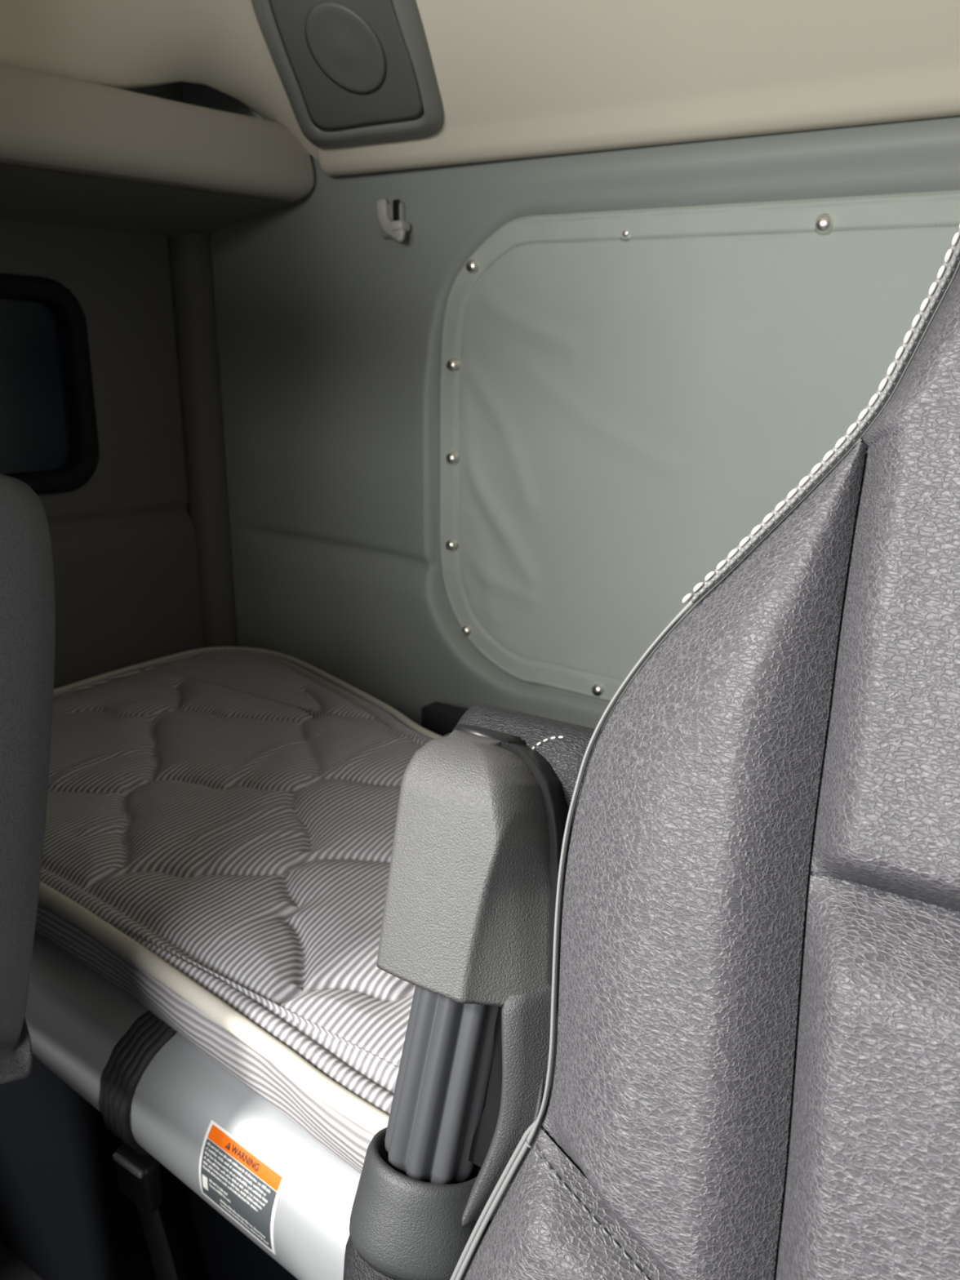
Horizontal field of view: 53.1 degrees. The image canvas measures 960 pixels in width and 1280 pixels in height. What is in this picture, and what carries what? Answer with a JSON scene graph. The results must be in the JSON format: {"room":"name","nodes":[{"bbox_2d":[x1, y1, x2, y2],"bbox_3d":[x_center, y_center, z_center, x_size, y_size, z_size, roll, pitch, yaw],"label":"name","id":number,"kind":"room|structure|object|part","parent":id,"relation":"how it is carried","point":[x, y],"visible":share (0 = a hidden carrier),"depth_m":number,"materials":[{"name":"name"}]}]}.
{"room":"vehicle interior","nodes":[
{"label":"vehicle interior","id":0,"kind":"room"},
{"bbox_2d":[0,1240,42,1279],"bbox_3d":[-0.291,1.170,0.967,2.540,0.060,2.500,10,18,34],"label":"floor","id":1,"kind":"structure","parent":0,"point":[11,1267],"depth_m":1.52,"materials":[{"name":"black rubber"}]},
{"bbox_2d":[0,473,55,1084],"bbox_3d":[-0.766,0.521,0.790,0.636,1.275,0.910,10,18,34],"label":"passenger seat","id":2,"kind":"object","parent":1,"relation":"on","point":[27,584],"visible":1,"depth_m":0.85,"materials":[{"name":"black leather"}]},
{"bbox_2d":[0,932,360,1279],"bbox_3d":[0.004,0.689,1.327,2.320,0.662,1.008,10,18,34],"label":"bunk","id":3,"kind":"object","parent":1,"relation":"on","point":[249,1193],"visible":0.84,"depth_m":1.11,"materials":[{"name":"silver metal"}]},
{"bbox_2d":[97,1009,179,1279],"bbox_3d":[-0.345,0.651,1.146,0.087,0.509,0.182,10,18,34],"label":"strap","id":4,"kind":"object","parent":3,"relation":"attached to","point":[139,1173],"visible":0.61,"depth_m":1.05,"materials":[{"name":"black fabric"}]},
{"bbox_3d":[-0.172,0.832,1.106,2.320,0.500,0.050,10,18,34],"label":"storage panel","id":5,"kind":"part","parent":3,"relation":"part of","materials":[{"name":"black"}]},
{"bbox_2d":[202,1142,270,1244],"bbox_3d":[-0.230,0.524,0.912,0.099,0.051,0.010,12,19,37],"label":"warning label","id":6,"kind":"object","parent":3,"relation":"attached to","point":[235,1180],"depth_m":0.91,"materials":[{"name":"multicoloured"}]},
{"bbox_2d":[35,646,442,1173],"bbox_3d":[0.059,0.312,1.279,2.333,0.090,0.993,10,18,34],"label":"mattress","id":7,"kind":"object","parent":3,"relation":"on","point":[220,821],"visible":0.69,"depth_m":1.24,"materials":[{"name":"beige fabric"}]},
{"bbox_3d":[-0.230,0.525,0.913,0.105,0.057,0.012,12,19,37],"label":"text panel","id":8,"kind":"part","parent":3,"relation":"part of","materials":[{"name":"grey paper"}]},
{"bbox_2d":[421,701,468,736],"bbox_3d":[-0.029,0.169,1.880,0.130,0.090,0.120,10,18,34],"label":"bunk latch","id":9,"kind":"object","parent":3,"relation":"attached to","point":[440,718],"visible":0.27,"depth_m":1.84,"materials":[{"name":"black plastic"}]},
{"bbox_2d":[342,223,959,1279],"bbox_3d":[0.062,0.510,0.230,0.671,1.586,0.998,10,18,34],"label":"seat","id":10,"kind":"object","parent":1,"relation":"on","point":[684,970],"visible":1,"depth_m":0.40,"materials":[{"name":"grey leather"}]},
{"bbox_3d":[-0.005,0.123,0.510,0.103,0.124,0.083,10,18,34],"label":"armrest","id":11,"kind":"part","parent":10,"relation":"part of","materials":[{"name":"grey plastic"}]},
{"bbox_3d":[0.004,0.164,0.529,0.115,0.215,0.092,10,18,34],"label":"backing plate","id":12,"kind":"part","parent":10,"relation":"part of","materials":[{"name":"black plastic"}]},
{"bbox_3d":[0.026,0.237,0.510,0.038,0.140,0.098,10,18,34],"label":"arm","id":13,"kind":"part","parent":10,"relation":"part of","materials":[{"name":"grey plastic"}]},
{"bbox_3d":[0.214,0.326,0.304,0.298,0.391,0.161,10,18,34],"label":"lumbar panel","id":14,"kind":"part","parent":10,"relation":"part of","materials":[{"name":"grey leather"}]},
{"bbox_3d":[0.299,-0.104,0.316,0.325,0.429,0.175,10,18,34],"label":"panel","id":15,"kind":"part","parent":10,"relation":"part of","materials":[{"name":"grey leather"}]},
{"bbox_2d":[0,81,204,688],"bbox_3d":[-1.317,-0.150,1.294,0.025,2.280,2.400,10,18,34],"label":"wall","id":16,"kind":"structure","parent":0,"point":[126,582],"depth_m":2.04,"materials":[{"name":"grey plastic"}]},
{"bbox_2d":[0,273,99,494],"bbox_3d":[-0.966,-0.458,1.747,0.046,0.410,0.570,10,18,34],"label":"window","id":17,"kind":"structure","parent":16,"relation":"in","point":[49,440],"depth_m":1.90,"materials":[{"name":"black glass"}]},
{"bbox_3d":[-0.975,-0.459,1.753,0.008,0.390,0.550,10,18,34],"label":"pane","id":18,"kind":"part","parent":17,"relation":"part of","materials":[{"name":"black glass"}]},
{"bbox_2d":[167,232,238,648],"bbox_3d":[-0.628,-0.152,2.269,0.062,1.780,0.075,10,18,34],"label":"trim","id":19,"kind":"structure","parent":16,"relation":"attached to","point":[190,255],"depth_m":2.16,"materials":[{"name":"grey plastic"}]},
{"bbox_2d":[0,0,318,159],"bbox_3d":[-0.932,-0.939,0.888,0.250,0.613,2.235,10,18,34],"label":"wall","id":20,"kind":"structure","parent":0,"point":[220,45],"depth_m":1.57,"materials":[{"name":"beige plastic"}]},
{"bbox_2d":[0,62,315,236],"bbox_3d":[-1.076,-0.686,1.160,0.378,0.231,2.091,10,18,34],"label":"shelf","id":21,"kind":"object","parent":20,"relation":"attached to","point":[73,152],"visible":0.91,"depth_m":1.65,"materials":[{"name":"beige plastic"}]},
{"bbox_2d":[182,81,959,730],"bbox_3d":[0.361,-0.240,1.553,2.440,2.320,0.054,10,18,34],"label":"wall","id":22,"kind":"structure","parent":0,"point":[329,327],"depth_m":1.92,"materials":[{"name":"grey plastic"}]},
{"bbox_2d":[376,197,409,241],"bbox_3d":[-0.156,-0.778,1.782,0.040,0.082,0.087,-9,18,-31],"label":"coat hook","id":23,"kind":"object","parent":22,"relation":"attached to","point":[391,216],"visible":1,"depth_m":1.78,"materials":[{"name":"grey plastic"}]},
{"bbox_3d":[-0.162,-0.785,1.798,0.055,0.062,0.016,10,18,34],"label":"recess plate","id":24,"kind":"part","parent":23,"relation":"part of","materials":[{"name":"grey plastic"}]},
{"bbox_2d":[439,190,959,705],"bbox_3d":[0.509,-0.220,1.452,1.449,0.874,0.018,10,18,34],"label":"cover","id":25,"kind":"object","parent":22,"relation":"in","point":[626,396],"depth_m":1.60,"materials":[{"name":"fabric"}]},
{"bbox_2d":[315,0,959,176],"bbox_3d":[0.404,-0.930,1.009,2.073,0.692,0.596,10,18,34],"label":"ceiling","id":26,"kind":"structure","parent":0,"point":[516,78],"depth_m":1.36,"materials":[{"name":"beige plastic"}]},
{"bbox_2d":[251,0,444,147],"bbox_3d":[-0.234,-0.999,1.544,0.368,0.320,0.304,10,18,34],"label":"speaker","id":27,"kind":"object","parent":26,"relation":"attached to","point":[350,72],"visible":1,"depth_m":1.57}
]}

